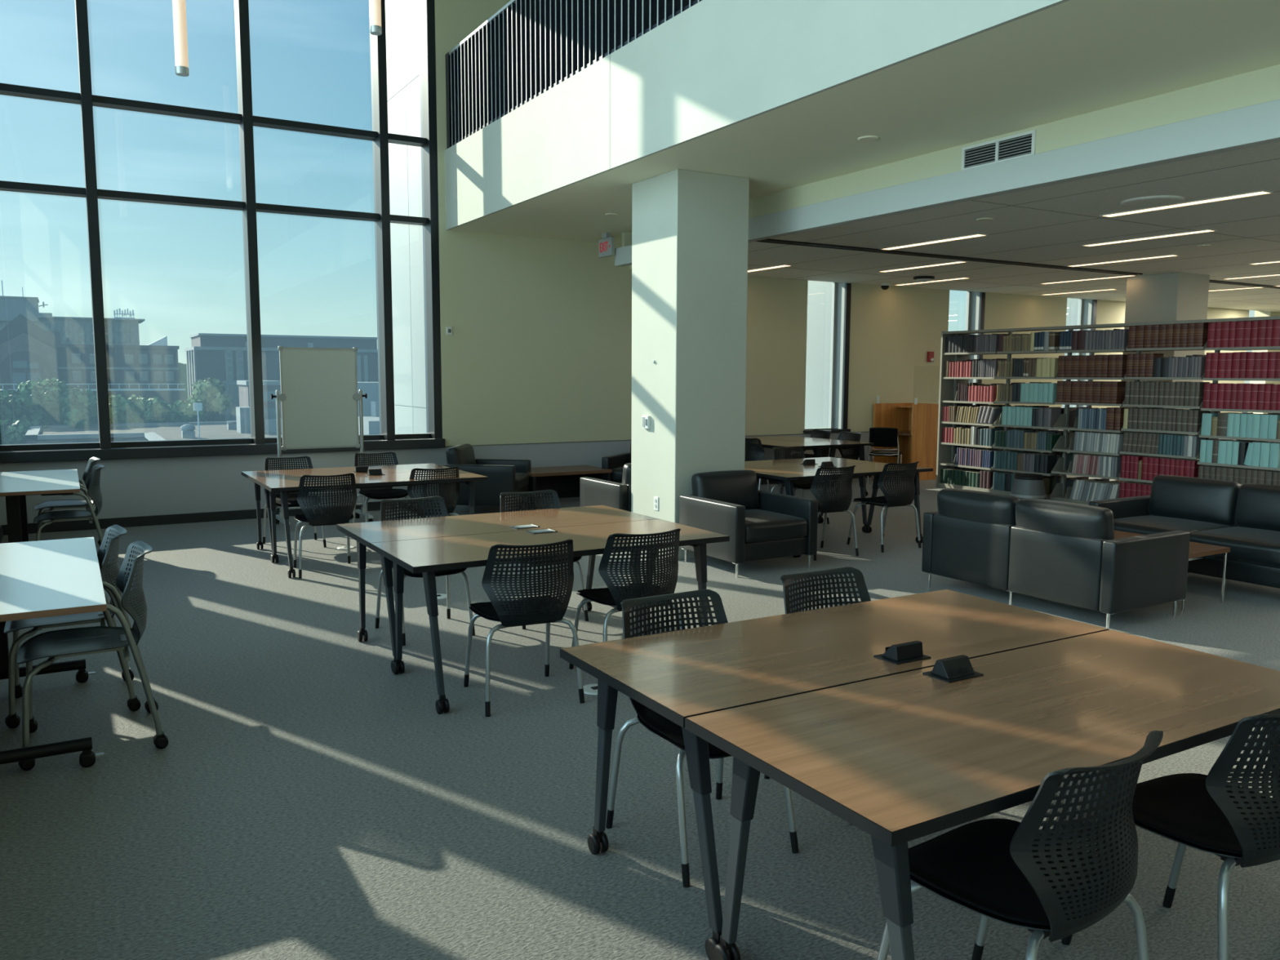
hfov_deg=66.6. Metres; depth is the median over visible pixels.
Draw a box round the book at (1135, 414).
[1131,408,1138,429]
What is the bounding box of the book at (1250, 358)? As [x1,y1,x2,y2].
[1245,351,1254,377]
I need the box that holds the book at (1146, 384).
[1142,382,1149,404]
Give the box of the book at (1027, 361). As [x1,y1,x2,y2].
[1025,360,1028,377]
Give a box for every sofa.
[921,488,1190,629]
[1088,475,1279,588]
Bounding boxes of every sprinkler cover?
[604,213,617,216]
[857,135,879,142]
[976,217,993,221]
[1195,244,1213,247]
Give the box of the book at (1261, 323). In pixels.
[1256,320,1266,346]
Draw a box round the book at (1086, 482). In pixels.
[1080,480,1096,500]
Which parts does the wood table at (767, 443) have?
leg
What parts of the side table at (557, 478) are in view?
leg panel, panel, leg panel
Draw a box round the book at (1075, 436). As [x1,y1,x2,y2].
[1073,431,1084,450]
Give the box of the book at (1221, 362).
[1217,352,1225,377]
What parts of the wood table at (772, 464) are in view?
leg, leg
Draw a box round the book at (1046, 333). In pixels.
[1043,331,1058,350]
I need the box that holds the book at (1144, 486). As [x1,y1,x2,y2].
[1140,483,1151,496]
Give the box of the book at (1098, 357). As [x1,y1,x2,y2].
[1093,354,1102,377]
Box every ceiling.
[449,0,1279,244]
[747,142,1279,311]
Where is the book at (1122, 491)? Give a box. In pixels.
[1119,481,1131,497]
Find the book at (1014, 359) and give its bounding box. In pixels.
[1012,358,1026,377]
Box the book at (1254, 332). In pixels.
[1249,320,1258,346]
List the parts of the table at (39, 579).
leg, caster stem, caster stem, brake lever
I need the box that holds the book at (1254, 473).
[1250,469,1266,484]
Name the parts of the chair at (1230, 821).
seat, leg, leg, seat frame, backrest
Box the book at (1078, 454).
[1075,453,1079,473]
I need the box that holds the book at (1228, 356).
[1223,352,1232,377]
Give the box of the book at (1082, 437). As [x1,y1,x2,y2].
[1080,431,1084,450]
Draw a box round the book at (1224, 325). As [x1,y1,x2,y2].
[1219,321,1230,347]
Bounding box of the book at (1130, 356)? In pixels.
[1125,353,1139,377]
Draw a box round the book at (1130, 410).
[1127,408,1133,428]
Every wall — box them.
[0,0,1279,524]
[385,0,426,434]
[444,0,1069,230]
[622,64,1279,270]
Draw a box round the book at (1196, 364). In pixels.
[1194,356,1198,377]
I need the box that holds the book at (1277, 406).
[1275,384,1279,410]
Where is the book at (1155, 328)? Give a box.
[1150,324,1159,347]
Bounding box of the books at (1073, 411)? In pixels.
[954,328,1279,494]
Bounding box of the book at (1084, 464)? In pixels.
[1082,454,1086,474]
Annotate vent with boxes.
[180,424,195,438]
[226,421,236,429]
[307,342,313,347]
[755,239,1279,288]
[960,129,1036,170]
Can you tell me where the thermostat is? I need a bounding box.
[446,326,452,335]
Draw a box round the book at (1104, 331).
[1101,329,1105,349]
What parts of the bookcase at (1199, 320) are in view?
shelf, shelf, shelf, shelf, shelf, shelf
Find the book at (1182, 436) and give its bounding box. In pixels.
[1179,435,1184,456]
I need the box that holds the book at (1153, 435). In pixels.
[1150,433,1156,453]
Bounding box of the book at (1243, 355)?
[1239,351,1247,377]
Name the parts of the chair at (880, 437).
leg, rail, rail, backrest, seat, leg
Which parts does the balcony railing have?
post, rail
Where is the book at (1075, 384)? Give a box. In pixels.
[1071,381,1079,402]
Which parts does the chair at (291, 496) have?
leg, backrest, seat, leg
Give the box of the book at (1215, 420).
[1210,416,1217,435]
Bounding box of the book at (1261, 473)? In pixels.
[1257,470,1272,484]
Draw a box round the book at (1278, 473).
[1276,471,1279,485]
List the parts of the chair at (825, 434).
backrest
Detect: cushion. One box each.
[275,496,319,505]
[294,512,352,521]
[359,488,407,497]
[391,560,463,575]
[445,444,475,464]
[470,596,558,619]
[515,472,528,490]
[536,556,579,563]
[577,583,665,604]
[610,466,623,482]
[622,462,631,484]
[629,440,631,462]
[639,705,725,754]
[691,470,759,509]
[744,509,807,542]
[778,480,823,488]
[791,453,826,458]
[853,496,895,503]
[908,817,1101,925]
[937,488,1019,525]
[1015,497,1114,539]
[1094,773,1278,853]
[1113,515,1231,534]
[1147,475,1240,525]
[1189,526,1279,567]
[1234,483,1279,531]
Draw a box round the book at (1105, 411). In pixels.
[1102,409,1106,430]
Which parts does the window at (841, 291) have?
sill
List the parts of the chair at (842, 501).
leg, backrest, leg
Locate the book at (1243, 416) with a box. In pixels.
[1239,413,1252,437]
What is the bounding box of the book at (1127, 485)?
[1124,481,1136,497]
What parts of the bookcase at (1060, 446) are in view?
shelf, shelf, shelf, shelf, shelf, shelf, shelf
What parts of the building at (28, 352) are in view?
pane, pane, pane, pane, pane, pane, pane, pane, pane, pane, pane, pane, pane, pane, pane, pane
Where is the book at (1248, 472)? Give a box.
[1244,468,1256,483]
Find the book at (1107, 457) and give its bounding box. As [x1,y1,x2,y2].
[1105,456,1108,476]
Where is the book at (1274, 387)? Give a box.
[1269,384,1277,410]
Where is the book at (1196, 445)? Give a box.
[1191,435,1205,457]
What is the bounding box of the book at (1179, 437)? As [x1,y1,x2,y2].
[1175,435,1181,455]
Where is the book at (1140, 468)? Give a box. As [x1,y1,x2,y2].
[1139,460,1142,479]
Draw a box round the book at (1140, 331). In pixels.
[1134,324,1144,348]
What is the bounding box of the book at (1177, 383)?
[1173,381,1190,405]
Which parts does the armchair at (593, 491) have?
arm, panel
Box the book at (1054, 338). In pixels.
[1048,333,1059,350]
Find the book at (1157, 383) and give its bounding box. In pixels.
[1153,381,1168,404]
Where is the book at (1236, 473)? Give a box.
[1233,467,1245,483]
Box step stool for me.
[1009,473,1046,499]
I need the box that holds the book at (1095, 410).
[1093,408,1097,429]
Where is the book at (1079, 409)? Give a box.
[1077,408,1085,428]
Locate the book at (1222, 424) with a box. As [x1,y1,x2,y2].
[1217,412,1235,436]
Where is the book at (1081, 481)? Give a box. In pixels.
[1075,479,1088,500]
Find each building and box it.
[0,295,145,345]
[0,313,179,389]
[184,333,378,422]
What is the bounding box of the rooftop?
[24,417,282,444]
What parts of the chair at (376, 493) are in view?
leg, leg, backrest, seat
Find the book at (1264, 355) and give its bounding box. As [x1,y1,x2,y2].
[1259,351,1269,377]
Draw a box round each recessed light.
[747,264,792,272]
[877,261,968,272]
[879,233,988,249]
[894,277,971,285]
[1039,275,1137,284]
[1041,288,1118,295]
[1066,254,1180,266]
[1081,229,1217,246]
[1099,190,1273,217]
[1208,284,1279,291]
[1221,273,1279,279]
[1248,260,1279,264]
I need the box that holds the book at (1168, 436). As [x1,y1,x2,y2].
[1164,434,1173,454]
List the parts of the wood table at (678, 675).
leg, leg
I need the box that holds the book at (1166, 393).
[1162,382,1169,405]
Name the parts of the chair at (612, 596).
leg, seat, leg, backrest, leg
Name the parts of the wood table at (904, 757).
leg, leg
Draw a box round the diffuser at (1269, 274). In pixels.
[1226,274,1279,279]
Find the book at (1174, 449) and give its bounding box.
[1172,434,1186,455]
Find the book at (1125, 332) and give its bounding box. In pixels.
[1120,328,1128,349]
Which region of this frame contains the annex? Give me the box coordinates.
[235,380,281,433]
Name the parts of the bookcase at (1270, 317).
shelf, shelf, shelf, shelf, shelf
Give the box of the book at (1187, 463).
[1183,459,1197,476]
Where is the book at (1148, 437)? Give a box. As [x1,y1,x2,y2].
[1144,432,1159,453]
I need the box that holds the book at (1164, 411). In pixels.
[1161,408,1167,431]
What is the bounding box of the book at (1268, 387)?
[1263,384,1271,409]
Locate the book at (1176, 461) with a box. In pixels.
[1173,458,1186,475]
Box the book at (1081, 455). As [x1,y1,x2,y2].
[1077,453,1090,473]
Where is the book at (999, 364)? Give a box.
[997,360,1001,377]
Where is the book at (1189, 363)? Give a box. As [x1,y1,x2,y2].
[1187,357,1191,377]
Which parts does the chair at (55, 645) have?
leg, leg, seat, seat frame, backrest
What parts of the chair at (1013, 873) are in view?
leg, seat, leg, leg, seat frame, backrest, leg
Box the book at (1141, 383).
[1138,381,1153,404]
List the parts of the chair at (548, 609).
leg, seat, leg, backrest, seat frame, leg, leg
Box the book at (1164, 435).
[1162,434,1166,454]
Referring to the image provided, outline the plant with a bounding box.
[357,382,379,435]
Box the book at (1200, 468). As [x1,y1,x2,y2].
[1198,465,1209,478]
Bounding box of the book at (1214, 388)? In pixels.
[1209,383,1217,408]
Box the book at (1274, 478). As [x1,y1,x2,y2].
[1271,471,1279,484]
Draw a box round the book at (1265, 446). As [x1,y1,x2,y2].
[1259,441,1274,466]
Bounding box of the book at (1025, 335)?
[1023,334,1027,351]
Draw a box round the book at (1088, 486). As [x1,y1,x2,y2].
[1083,480,1099,501]
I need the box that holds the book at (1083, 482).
[1077,479,1093,500]
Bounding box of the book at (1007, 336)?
[1005,335,1008,351]
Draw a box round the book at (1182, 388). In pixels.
[1178,382,1185,405]
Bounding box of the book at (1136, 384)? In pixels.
[1133,382,1139,404]
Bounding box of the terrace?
[0,383,185,425]
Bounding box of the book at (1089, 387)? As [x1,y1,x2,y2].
[1084,381,1093,403]
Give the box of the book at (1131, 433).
[1126,431,1136,452]
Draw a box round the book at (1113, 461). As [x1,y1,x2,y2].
[1110,456,1119,476]
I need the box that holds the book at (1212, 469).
[1208,466,1223,479]
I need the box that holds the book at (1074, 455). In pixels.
[1071,454,1075,472]
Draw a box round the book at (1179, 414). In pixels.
[1175,409,1182,431]
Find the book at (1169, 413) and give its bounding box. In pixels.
[1165,408,1179,431]
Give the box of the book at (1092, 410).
[1090,408,1093,429]
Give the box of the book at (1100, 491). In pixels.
[1097,482,1106,500]
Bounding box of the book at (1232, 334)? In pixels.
[1227,321,1236,346]
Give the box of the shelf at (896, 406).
[895,405,911,408]
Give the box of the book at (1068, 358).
[1064,355,1071,377]
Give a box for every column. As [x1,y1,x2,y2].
[631,168,749,559]
[1115,271,1209,482]
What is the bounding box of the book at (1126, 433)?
[1121,431,1128,451]
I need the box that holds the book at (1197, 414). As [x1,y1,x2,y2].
[1191,409,1208,432]
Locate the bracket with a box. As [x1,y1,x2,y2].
[876,395,879,403]
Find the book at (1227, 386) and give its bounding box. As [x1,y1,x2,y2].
[1222,383,1231,408]
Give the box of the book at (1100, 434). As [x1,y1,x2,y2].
[1097,432,1106,452]
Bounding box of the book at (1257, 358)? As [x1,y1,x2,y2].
[1253,351,1261,377]
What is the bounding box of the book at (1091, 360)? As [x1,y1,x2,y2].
[1086,355,1095,377]
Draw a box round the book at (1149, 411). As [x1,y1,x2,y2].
[1146,408,1159,430]
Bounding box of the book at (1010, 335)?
[1008,334,1015,351]
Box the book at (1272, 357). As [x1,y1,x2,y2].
[1267,351,1275,377]
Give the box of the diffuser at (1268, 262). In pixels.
[1253,261,1279,264]
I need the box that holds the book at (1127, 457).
[1124,454,1136,478]
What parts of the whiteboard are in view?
post, hinge plate, frame, panel, hinge plate, post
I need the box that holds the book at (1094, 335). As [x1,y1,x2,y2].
[1091,331,1096,349]
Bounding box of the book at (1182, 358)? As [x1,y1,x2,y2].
[1180,357,1183,377]
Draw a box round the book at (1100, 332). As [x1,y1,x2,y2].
[1097,331,1102,349]
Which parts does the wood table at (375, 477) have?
leg, leg, leg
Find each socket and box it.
[279,512,283,518]
[360,506,364,512]
[952,666,967,675]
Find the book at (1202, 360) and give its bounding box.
[1197,356,1205,377]
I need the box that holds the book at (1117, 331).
[1115,330,1119,349]
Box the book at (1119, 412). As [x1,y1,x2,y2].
[1114,407,1128,430]
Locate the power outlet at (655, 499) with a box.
[653,496,658,511]
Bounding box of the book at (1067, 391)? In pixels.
[1062,381,1071,402]
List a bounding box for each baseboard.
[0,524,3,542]
[2,475,871,535]
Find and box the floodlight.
[193,403,202,439]
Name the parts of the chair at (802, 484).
leg, backrest, seat, leg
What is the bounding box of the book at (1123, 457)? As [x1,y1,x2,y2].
[1120,454,1133,477]
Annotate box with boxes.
[337,546,355,549]
[436,593,446,599]
[582,684,597,694]
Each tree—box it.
[0,389,51,428]
[0,418,31,444]
[8,377,70,422]
[38,386,97,427]
[86,400,124,424]
[108,394,142,423]
[124,394,171,422]
[159,403,182,422]
[170,398,208,422]
[184,377,232,422]
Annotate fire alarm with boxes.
[926,351,933,361]
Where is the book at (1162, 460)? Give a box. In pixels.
[1158,457,1170,475]
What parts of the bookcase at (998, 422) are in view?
shelf, shelf, shelf, shelf, shelf, shelf, shelf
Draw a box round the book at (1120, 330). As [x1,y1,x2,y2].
[1117,328,1121,349]
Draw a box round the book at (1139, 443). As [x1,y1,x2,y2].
[1136,432,1142,453]
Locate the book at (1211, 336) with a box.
[1207,322,1215,347]
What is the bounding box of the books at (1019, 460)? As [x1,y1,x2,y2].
[940,334,1062,494]
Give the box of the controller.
[641,415,650,428]
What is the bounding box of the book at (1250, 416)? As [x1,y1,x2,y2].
[1245,413,1253,437]
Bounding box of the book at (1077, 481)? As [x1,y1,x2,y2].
[1071,478,1087,499]
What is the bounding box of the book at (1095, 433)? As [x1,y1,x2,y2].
[1093,432,1097,452]
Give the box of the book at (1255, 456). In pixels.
[1250,441,1269,466]
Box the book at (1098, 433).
[1095,432,1101,452]
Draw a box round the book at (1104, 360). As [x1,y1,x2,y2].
[1100,355,1109,377]
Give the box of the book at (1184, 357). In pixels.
[1182,356,1191,377]
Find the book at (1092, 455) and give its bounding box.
[1088,454,1098,475]
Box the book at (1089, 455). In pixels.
[1085,454,1091,474]
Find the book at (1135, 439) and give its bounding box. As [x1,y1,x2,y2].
[1130,431,1144,452]
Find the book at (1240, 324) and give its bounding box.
[1235,320,1244,346]
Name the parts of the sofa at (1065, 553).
leg, arm, panel, leg, panel, leg, arm, leg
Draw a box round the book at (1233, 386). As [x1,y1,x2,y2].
[1229,383,1236,408]
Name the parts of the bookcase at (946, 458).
panel, shelf, shelf, shelf, shelf, shelf, shelf, shelf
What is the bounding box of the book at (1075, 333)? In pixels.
[1071,330,1078,350]
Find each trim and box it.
[445,426,994,447]
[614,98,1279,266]
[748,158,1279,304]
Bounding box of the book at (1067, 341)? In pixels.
[1065,331,1069,350]
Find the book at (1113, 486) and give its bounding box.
[1109,484,1115,498]
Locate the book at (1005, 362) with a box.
[1003,360,1007,377]
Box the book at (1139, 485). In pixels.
[1136,482,1148,496]
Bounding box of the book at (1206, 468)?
[1203,465,1215,479]
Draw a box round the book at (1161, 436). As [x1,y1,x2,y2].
[1157,433,1169,454]
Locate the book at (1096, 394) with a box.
[1092,381,1101,403]
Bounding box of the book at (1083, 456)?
[1080,453,1093,474]
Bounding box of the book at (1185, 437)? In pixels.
[1182,435,1193,456]
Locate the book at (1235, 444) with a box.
[1231,440,1248,464]
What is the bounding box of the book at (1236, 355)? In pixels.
[1231,351,1240,377]
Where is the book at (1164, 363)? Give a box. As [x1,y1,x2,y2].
[1160,357,1168,377]
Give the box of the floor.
[0,458,1279,959]
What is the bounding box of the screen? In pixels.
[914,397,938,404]
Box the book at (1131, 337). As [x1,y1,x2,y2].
[1128,325,1136,348]
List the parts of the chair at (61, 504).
leg, seat, seat frame, backrest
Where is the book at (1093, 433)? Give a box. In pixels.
[1089,432,1094,451]
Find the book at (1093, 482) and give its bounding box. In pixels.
[1087,481,1096,501]
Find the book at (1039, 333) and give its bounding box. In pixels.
[1037,332,1040,351]
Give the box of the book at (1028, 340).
[1026,333,1031,351]
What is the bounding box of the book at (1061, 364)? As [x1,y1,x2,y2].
[1057,355,1065,377]
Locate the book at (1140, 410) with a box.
[1137,408,1144,429]
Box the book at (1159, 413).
[1155,408,1162,430]
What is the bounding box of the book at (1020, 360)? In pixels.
[1017,359,1021,377]
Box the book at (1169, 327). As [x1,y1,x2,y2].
[1164,324,1173,347]
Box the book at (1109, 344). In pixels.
[1107,329,1119,349]
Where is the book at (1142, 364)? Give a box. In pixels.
[1138,353,1146,377]
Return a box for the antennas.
[113,308,134,319]
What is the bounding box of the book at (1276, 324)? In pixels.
[1271,319,1279,346]
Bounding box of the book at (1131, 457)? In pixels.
[1128,455,1136,478]
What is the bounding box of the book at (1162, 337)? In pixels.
[1158,324,1166,347]
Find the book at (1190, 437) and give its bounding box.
[1186,435,1199,456]
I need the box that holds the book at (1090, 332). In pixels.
[1087,330,1096,350]
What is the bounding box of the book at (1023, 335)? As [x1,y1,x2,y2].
[1021,333,1027,351]
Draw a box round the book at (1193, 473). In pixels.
[1189,459,1203,477]
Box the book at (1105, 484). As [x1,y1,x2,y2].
[1100,482,1106,500]
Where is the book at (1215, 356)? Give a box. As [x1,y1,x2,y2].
[1209,352,1218,377]
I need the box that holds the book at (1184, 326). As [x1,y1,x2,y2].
[1178,323,1187,346]
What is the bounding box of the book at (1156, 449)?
[1154,433,1167,453]
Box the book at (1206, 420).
[1200,413,1217,435]
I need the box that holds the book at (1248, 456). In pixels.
[1244,442,1253,466]
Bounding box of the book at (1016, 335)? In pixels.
[1014,334,1018,351]
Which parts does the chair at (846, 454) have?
backrest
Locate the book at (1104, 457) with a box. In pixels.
[1102,455,1115,475]
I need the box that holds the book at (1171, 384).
[1168,382,1175,405]
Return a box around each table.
[0,469,79,543]
[0,537,106,767]
[241,463,453,562]
[255,468,488,577]
[336,505,658,672]
[369,519,729,714]
[517,465,612,509]
[560,589,1109,959]
[684,629,1279,959]
[744,457,875,532]
[745,436,831,497]
[746,461,933,557]
[749,435,874,497]
[1114,529,1230,610]
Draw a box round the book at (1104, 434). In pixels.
[1101,432,1113,452]
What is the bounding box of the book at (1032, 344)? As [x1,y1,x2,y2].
[1030,332,1034,351]
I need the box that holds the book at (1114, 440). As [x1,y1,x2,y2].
[1111,433,1121,453]
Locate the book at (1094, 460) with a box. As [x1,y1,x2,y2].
[1091,454,1104,475]
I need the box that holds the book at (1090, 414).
[1088,408,1091,429]
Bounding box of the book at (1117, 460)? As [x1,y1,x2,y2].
[1114,456,1121,477]
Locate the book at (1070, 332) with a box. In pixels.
[1068,331,1072,350]
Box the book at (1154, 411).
[1151,408,1157,430]
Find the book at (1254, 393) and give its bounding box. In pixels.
[1249,383,1258,409]
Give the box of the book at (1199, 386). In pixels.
[1194,382,1209,406]
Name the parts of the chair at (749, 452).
backrest, leg, leg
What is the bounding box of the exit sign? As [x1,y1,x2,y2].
[598,232,613,257]
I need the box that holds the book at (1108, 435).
[1105,433,1111,453]
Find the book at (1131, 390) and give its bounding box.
[1128,381,1139,404]
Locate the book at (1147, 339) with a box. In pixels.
[1143,324,1151,347]
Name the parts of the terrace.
railing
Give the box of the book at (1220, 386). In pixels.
[1217,383,1224,408]
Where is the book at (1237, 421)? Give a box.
[1232,413,1240,436]
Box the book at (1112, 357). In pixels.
[1107,354,1115,377]
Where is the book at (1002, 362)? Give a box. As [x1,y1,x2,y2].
[1000,360,1004,377]
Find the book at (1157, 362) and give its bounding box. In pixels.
[1152,358,1161,377]
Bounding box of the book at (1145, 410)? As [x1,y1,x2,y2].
[1142,408,1155,429]
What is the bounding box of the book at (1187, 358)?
[1184,357,1189,377]
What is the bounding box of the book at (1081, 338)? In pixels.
[1077,329,1088,350]
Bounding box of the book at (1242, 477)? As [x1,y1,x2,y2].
[1238,468,1254,484]
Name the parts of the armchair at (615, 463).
arm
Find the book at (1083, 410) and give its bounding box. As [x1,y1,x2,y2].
[1081,408,1085,428]
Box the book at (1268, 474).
[1264,470,1276,484]
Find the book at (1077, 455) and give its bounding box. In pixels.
[1073,453,1085,473]
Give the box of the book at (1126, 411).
[1123,408,1128,428]
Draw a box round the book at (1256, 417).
[1251,413,1268,438]
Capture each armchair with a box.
[442,444,531,506]
[579,462,631,511]
[601,440,631,483]
[679,470,817,577]
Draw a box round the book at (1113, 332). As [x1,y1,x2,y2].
[1111,330,1115,349]
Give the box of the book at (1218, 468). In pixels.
[1215,466,1225,479]
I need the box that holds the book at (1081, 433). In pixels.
[1078,431,1082,450]
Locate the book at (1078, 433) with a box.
[1075,431,1086,450]
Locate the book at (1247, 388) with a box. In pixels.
[1242,384,1251,409]
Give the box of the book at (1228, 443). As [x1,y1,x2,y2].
[1225,440,1239,464]
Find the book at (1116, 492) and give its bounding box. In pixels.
[1111,483,1119,498]
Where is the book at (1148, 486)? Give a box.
[1146,484,1151,495]
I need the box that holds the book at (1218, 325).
[1213,321,1222,347]
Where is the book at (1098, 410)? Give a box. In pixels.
[1095,408,1106,429]
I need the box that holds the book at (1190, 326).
[1186,323,1194,346]
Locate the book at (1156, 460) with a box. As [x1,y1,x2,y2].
[1151,457,1168,480]
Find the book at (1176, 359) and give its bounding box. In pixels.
[1173,356,1183,377]
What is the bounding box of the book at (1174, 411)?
[1170,408,1184,431]
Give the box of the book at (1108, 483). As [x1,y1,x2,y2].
[1102,482,1119,499]
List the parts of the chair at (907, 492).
leg, seat, leg, seat frame, leg, backrest, leg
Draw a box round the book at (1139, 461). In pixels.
[1137,461,1140,479]
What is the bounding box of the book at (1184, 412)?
[1180,409,1187,431]
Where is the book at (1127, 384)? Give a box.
[1124,382,1130,404]
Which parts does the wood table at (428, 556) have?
leg, leg, trim, lid, leg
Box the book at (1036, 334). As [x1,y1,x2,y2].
[1033,332,1038,351]
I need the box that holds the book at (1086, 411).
[1084,408,1096,428]
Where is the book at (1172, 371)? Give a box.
[1170,357,1175,377]
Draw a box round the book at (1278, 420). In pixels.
[1275,419,1279,439]
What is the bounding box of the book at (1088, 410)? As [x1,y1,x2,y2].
[1086,408,1089,428]
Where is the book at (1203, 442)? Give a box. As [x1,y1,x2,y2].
[1199,439,1211,462]
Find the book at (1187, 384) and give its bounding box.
[1183,382,1189,405]
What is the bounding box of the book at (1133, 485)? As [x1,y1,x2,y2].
[1129,481,1142,497]
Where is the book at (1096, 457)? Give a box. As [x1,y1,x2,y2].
[1093,454,1106,475]
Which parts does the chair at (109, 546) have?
leg, leg, seat, seat frame, backrest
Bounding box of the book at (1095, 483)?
[1090,481,1102,501]
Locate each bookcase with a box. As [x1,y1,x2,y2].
[935,328,1016,492]
[990,326,1075,499]
[1048,323,1141,505]
[1118,319,1220,483]
[1197,315,1279,471]
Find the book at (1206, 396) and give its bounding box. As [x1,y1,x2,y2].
[1202,382,1220,408]
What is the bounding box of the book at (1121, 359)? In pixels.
[1115,354,1127,377]
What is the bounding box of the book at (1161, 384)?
[1158,382,1164,405]
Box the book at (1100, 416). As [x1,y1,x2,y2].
[1098,408,1104,429]
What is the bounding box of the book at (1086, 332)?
[1084,331,1088,350]
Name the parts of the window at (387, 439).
sill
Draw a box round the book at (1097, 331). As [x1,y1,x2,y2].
[1095,329,1102,349]
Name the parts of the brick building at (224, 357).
pane, entrance glass, pane, pane, cornice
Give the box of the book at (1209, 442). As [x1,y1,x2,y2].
[1205,439,1214,462]
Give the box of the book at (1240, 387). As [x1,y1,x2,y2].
[1235,383,1251,408]
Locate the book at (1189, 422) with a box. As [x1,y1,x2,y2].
[1186,409,1195,431]
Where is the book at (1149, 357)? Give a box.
[1145,353,1163,377]
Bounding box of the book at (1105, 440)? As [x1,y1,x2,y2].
[1103,432,1115,452]
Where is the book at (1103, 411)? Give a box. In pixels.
[1100,408,1106,429]
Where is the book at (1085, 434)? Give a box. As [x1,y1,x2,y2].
[1083,431,1088,451]
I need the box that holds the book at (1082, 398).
[1078,381,1086,403]
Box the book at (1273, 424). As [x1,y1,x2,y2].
[1267,414,1279,439]
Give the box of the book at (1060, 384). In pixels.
[1056,381,1063,402]
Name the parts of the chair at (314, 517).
leg, leg, seat, backrest, seat frame, leg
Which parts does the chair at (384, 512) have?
leg, leg, backrest, seat, leg, leg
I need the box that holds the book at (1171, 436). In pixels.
[1168,434,1178,455]
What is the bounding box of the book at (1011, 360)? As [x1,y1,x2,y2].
[1009,359,1013,377]
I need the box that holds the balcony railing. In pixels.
[444,0,702,149]
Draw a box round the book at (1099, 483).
[1093,481,1110,500]
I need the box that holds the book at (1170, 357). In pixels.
[1167,356,1175,377]
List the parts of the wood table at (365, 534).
leg, leg, lid, leg, leg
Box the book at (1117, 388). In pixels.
[1108,381,1126,404]
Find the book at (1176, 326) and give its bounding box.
[1173,323,1180,347]
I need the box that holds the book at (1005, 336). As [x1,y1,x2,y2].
[1002,335,1006,351]
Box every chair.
[4,524,141,728]
[16,540,168,770]
[33,463,105,557]
[34,457,101,545]
[262,456,326,547]
[293,472,356,578]
[352,451,410,523]
[375,496,475,645]
[400,466,459,519]
[463,539,584,716]
[495,489,588,629]
[568,528,681,669]
[605,589,799,887]
[744,437,769,492]
[764,566,871,825]
[770,446,829,524]
[791,428,833,486]
[810,465,858,560]
[835,431,862,493]
[846,461,921,552]
[866,427,901,484]
[876,730,1163,959]
[1061,714,1279,959]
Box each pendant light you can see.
[172,0,189,76]
[368,0,382,35]
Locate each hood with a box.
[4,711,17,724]
[14,683,21,688]
[29,715,35,723]
[121,667,131,678]
[126,695,137,706]
[144,697,155,709]
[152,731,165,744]
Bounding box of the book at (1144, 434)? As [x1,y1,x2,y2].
[1140,432,1147,453]
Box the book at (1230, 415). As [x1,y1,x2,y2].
[1226,413,1244,436]
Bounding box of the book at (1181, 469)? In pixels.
[1178,458,1191,476]
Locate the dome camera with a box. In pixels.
[880,283,889,289]
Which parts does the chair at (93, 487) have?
leg, leg, seat, seat frame, backrest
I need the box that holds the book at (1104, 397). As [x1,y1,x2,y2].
[1100,381,1110,404]
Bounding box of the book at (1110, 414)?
[1105,407,1119,430]
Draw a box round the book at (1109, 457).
[1107,456,1112,476]
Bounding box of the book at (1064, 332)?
[1062,331,1066,350]
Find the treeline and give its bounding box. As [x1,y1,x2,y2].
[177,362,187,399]
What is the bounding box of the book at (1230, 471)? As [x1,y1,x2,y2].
[1226,467,1240,481]
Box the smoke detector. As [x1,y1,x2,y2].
[913,275,934,282]
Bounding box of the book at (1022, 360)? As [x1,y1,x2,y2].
[1020,359,1023,377]
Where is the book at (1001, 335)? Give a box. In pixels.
[998,333,1012,351]
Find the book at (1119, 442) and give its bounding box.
[1115,433,1124,453]
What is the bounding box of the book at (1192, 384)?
[1188,382,1195,406]
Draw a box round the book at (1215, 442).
[1211,439,1228,462]
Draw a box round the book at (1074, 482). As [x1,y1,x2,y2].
[1069,480,1076,499]
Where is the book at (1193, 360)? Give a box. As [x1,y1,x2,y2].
[1190,356,1195,377]
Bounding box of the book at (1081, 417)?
[1080,408,1082,428]
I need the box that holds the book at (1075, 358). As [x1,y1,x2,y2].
[1071,355,1079,377]
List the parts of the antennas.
mast frame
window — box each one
[0,0,445,463]
[803,281,851,433]
[804,280,1078,428]
[964,291,985,426]
[1072,298,1097,407]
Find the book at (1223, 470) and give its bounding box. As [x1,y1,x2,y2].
[1219,466,1235,480]
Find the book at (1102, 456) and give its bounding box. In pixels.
[1099,455,1106,475]
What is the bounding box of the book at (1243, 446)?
[1238,441,1251,465]
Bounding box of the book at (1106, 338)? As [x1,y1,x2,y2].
[1104,329,1108,349]
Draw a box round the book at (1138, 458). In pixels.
[1132,455,1148,479]
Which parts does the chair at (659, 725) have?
leg, backrest, leg, seat, leg, leg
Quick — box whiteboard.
[270,346,373,526]
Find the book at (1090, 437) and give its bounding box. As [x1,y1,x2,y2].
[1088,431,1100,451]
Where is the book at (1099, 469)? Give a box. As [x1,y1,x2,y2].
[1097,455,1101,475]

